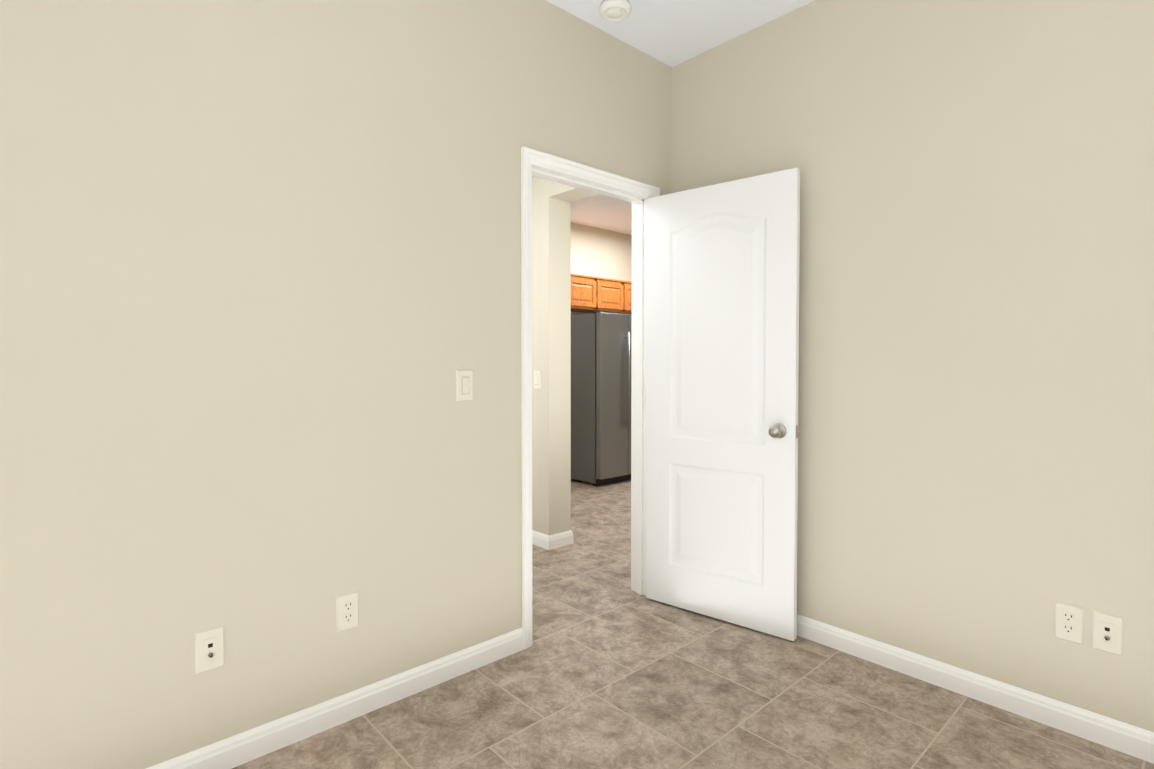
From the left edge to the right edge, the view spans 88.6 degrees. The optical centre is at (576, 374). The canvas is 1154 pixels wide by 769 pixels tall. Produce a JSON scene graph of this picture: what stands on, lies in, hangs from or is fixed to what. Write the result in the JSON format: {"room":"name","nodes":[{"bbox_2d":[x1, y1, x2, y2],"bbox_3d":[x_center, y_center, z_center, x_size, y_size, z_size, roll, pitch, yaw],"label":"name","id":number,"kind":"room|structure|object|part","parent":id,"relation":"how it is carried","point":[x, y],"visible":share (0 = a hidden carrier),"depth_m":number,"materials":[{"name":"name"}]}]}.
{"room":"empty bedroom","nodes":[
{"label":"empty bedroom","id":0,"kind":"room"},
{"bbox_2d":[0,0,671,768],"bbox_3d":[0.594,-0.239,3.287,8.020,2.740,0.120,-1,2,-42],"label":"wall","id":1,"kind":"structure","parent":0,"point":[260,282],"depth_m":1.79,"materials":[{"name":"paint"}]},
{"bbox_2d":[195,625,224,673],"bbox_3d":[-1.060,0.797,1.711,0.073,0.120,0.018,-1,2,-42],"label":"outlet","id":2,"kind":"object","parent":1,"relation":"attached to","point":[209,649],"visible":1,"depth_m":1.71,"materials":[{"name":"beige plastic"}]},
{"bbox_2d":[146,628,523,768],"bbox_3d":[-1.223,1.123,1.572,2.688,0.088,0.014,-1,2,-42],"label":"baseboard","id":3,"kind":"structure","parent":1,"relation":"attached to","point":[231,752],"depth_m":1.96,"materials":[{"name":"white wood"}]},
{"bbox_2d":[336,591,357,631],"bbox_3d":[-0.768,0.794,1.983,0.073,0.120,0.008,-1,2,-42],"label":"outlet","id":4,"kind":"object","parent":1,"relation":"attached to","point":[347,611],"visible":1,"depth_m":1.98,"materials":[{"name":"beige plastic"}]},
{"bbox_2d":[456,370,472,400],"bbox_3d":[-0.429,0.041,2.274,0.073,0.120,0.010,-1,2,-42],"label":"light switch","id":5,"kind":"object","parent":1,"relation":"attached to","point":[464,385],"visible":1,"depth_m":2.27,"materials":[{"name":"beige plastic"}]},
{"bbox_2d":[521,146,659,649],"bbox_3d":[0.048,0.098,2.797,0.867,2.087,0.156,-1,2,-42],"label":"door frame","id":6,"kind":"structure","parent":1,"relation":"attached to","point":[638,402],"depth_m":2.77,"materials":[{"name":"white wood"}]},
{"bbox_2d":[646,168,799,640],"bbox_3d":[0.651,0.129,2.749,0.754,2.008,0.166,1,2,39],"label":"door","id":7,"kind":"structure","parent":6,"relation":"attached to","point":[722,345],"depth_m":2.71,"materials":[{"name":"white wood"}]},
{"bbox_3d":[0.882,0.241,2.563,0.065,0.065,0.166,1,2,39],"label":"knob","id":8,"kind":"part","parent":7,"relation":"part of","materials":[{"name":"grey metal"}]},
{"bbox_2d":[532,176,596,535],"bbox_3d":[-0.931,-0.269,4.737,0.186,2.740,4.080,-1,2,-42],"label":"wall","id":9,"kind":"structure","parent":0,"point":[551,362],"depth_m":3.83,"materials":[{"name":"paint"}]},
{"bbox_2d":[534,370,540,388],"bbox_3d":[-0.262,0.032,3.861,0.010,0.120,0.073,-1,2,-42],"label":"hall light switch","id":10,"kind":"object","parent":9,"relation":"attached to","point":[537,379],"visible":1,"depth_m":3.85,"materials":[{"name":"beige plastic"}]},
{"bbox_2d":[532,530,553,549],"bbox_3d":[-1.277,1.052,4.996,0.014,0.088,3.274,-1,2,-42],"label":"baseboard","id":11,"kind":"structure","parent":9,"relation":"attached to","point":[539,539],"depth_m":3.83,"materials":[{"name":"white wood"}]},
{"bbox_2d":[554,530,573,545],"bbox_3d":[-0.691,1.059,4.649,0.014,0.088,1.974,-1,2,-42],"label":"baseboard","id":12,"kind":"structure","parent":9,"relation":"attached to","point":[567,537],"depth_m":3.88,"materials":[{"name":"white wood"}]},
{"bbox_2d":[571,222,631,315],"bbox_3d":[0.105,-0.311,6.760,4.070,2.740,0.120,-1,2,-42],"label":"wall","id":13,"kind":"structure","parent":0,"point":[599,252],"depth_m":6.80,"materials":[{"name":"paint"}]},
{"bbox_2d":[571,273,602,312],"bbox_3d":[-0.046,-0.865,6.281,0.477,0.348,0.368,-1,2,-42],"label":"upper cabinet","id":14,"kind":"object","parent":13,"relation":"attached to","point":[590,294],"depth_m":6.19,"materials":[{"name":"brown wood"}]},
{"bbox_2d":[603,278,630,312],"bbox_3d":[0.243,-0.870,6.544,0.534,0.348,0.368,-1,2,-42],"label":"upper cabinet","id":15,"kind":"object","parent":13,"relation":"attached to","point":[616,293],"depth_m":6.48,"materials":[{"name":"brown wood"}]},
{"bbox_2d":[617,282,631,314],"bbox_3d":[0.554,-0.876,6.827,0.534,0.348,0.368,-1,2,-42],"label":"upper cabinet","id":16,"kind":"object","parent":13,"relation":"attached to","point":[631,282],"depth_m":6.64,"materials":[{"name":"brown wood"}]},
{"bbox_2d":[546,0,814,234],"bbox_3d":[0.370,-1.672,3.445,8.100,0.120,7.700,-1,2,-42],"label":"ceiling","id":17,"kind":"structure","parent":0,"point":[671,33],"depth_m":2.71,"materials":[{"name":"paint"}]},
{"bbox_2d":[599,0,630,21],"bbox_3d":[0.164,-1.575,2.557,0.135,0.038,0.135,-1,2,-42],"label":"smoke detector","id":18,"kind":"object","parent":17,"relation":"attached to","point":[614,10],"visible":1,"depth_m":2.53,"materials":[{"name":"white plastic"}]},
{"bbox_2d":[232,479,1153,768],"bbox_3d":[0.370,1.187,3.504,8.100,0.120,7.700,-1,2,-42],"label":"floor","id":19,"kind":"structure","parent":0,"point":[608,669],"depth_m":2.05,"materials":[{"name":"tile"}]},
{"bbox_2d":[571,311,630,485],"bbox_3d":[0.305,0.224,6.239,0.910,1.692,0.876,-1,2,-42],"label":"refrigerator","id":20,"kind":"object","parent":19,"relation":"on","point":[600,397],"visible":0.5,"depth_m":5.80,"materials":[{"name":"silver metal"}]},
{"bbox_3d":[0.520,0.192,6.002,0.906,1.617,0.125,-1,2,-42],"label":"door","id":21,"kind":"part","parent":20,"relation":"part of","materials":[{"name":"silver metal"}]},
{"bbox_3d":[0.535,0.052,5.893,0.112,0.950,0.059,-1,2,-42],"label":"handle","id":22,"kind":"part","parent":20,"relation":"part of","materials":[{"name":"silver metal"}]},
{"bbox_2d":[671,0,1153,731],"bbox_3d":[1.689,-0.210,1.890,0.120,2.740,3.420,-1,2,-42],"label":"wall","id":23,"kind":"structure","parent":0,"point":[977,354],"depth_m":2.12,"materials":[{"name":"paint"}]},
{"bbox_2d":[797,614,1153,763],"bbox_3d":[1.579,1.116,1.919,0.040,0.088,3.270,-1,2,-42],"label":"baseboard","id":24,"kind":"structure","parent":23,"relation":"attached to","point":[1137,742],"depth_m":2.07,"materials":[{"name":"white wood"}]},
{"bbox_2d":[1054,601,1083,644],"bbox_3d":[1.595,0.805,1.919,0.008,0.120,0.073,-1,2,-42],"label":"outlet","id":25,"kind":"object","parent":23,"relation":"attached to","point":[1069,623],"visible":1,"depth_m":1.92,"materials":[{"name":"beige plastic"}]},
{"bbox_2d":[1092,610,1123,655],"bbox_3d":[1.654,0.808,1.846,0.018,0.120,0.073,-1,2,-42],"label":"outlet","id":26,"kind":"object","parent":23,"relation":"attached to","point":[1107,632],"visible":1,"depth_m":1.85,"materials":[{"name":"beige plastic"}]}
]}

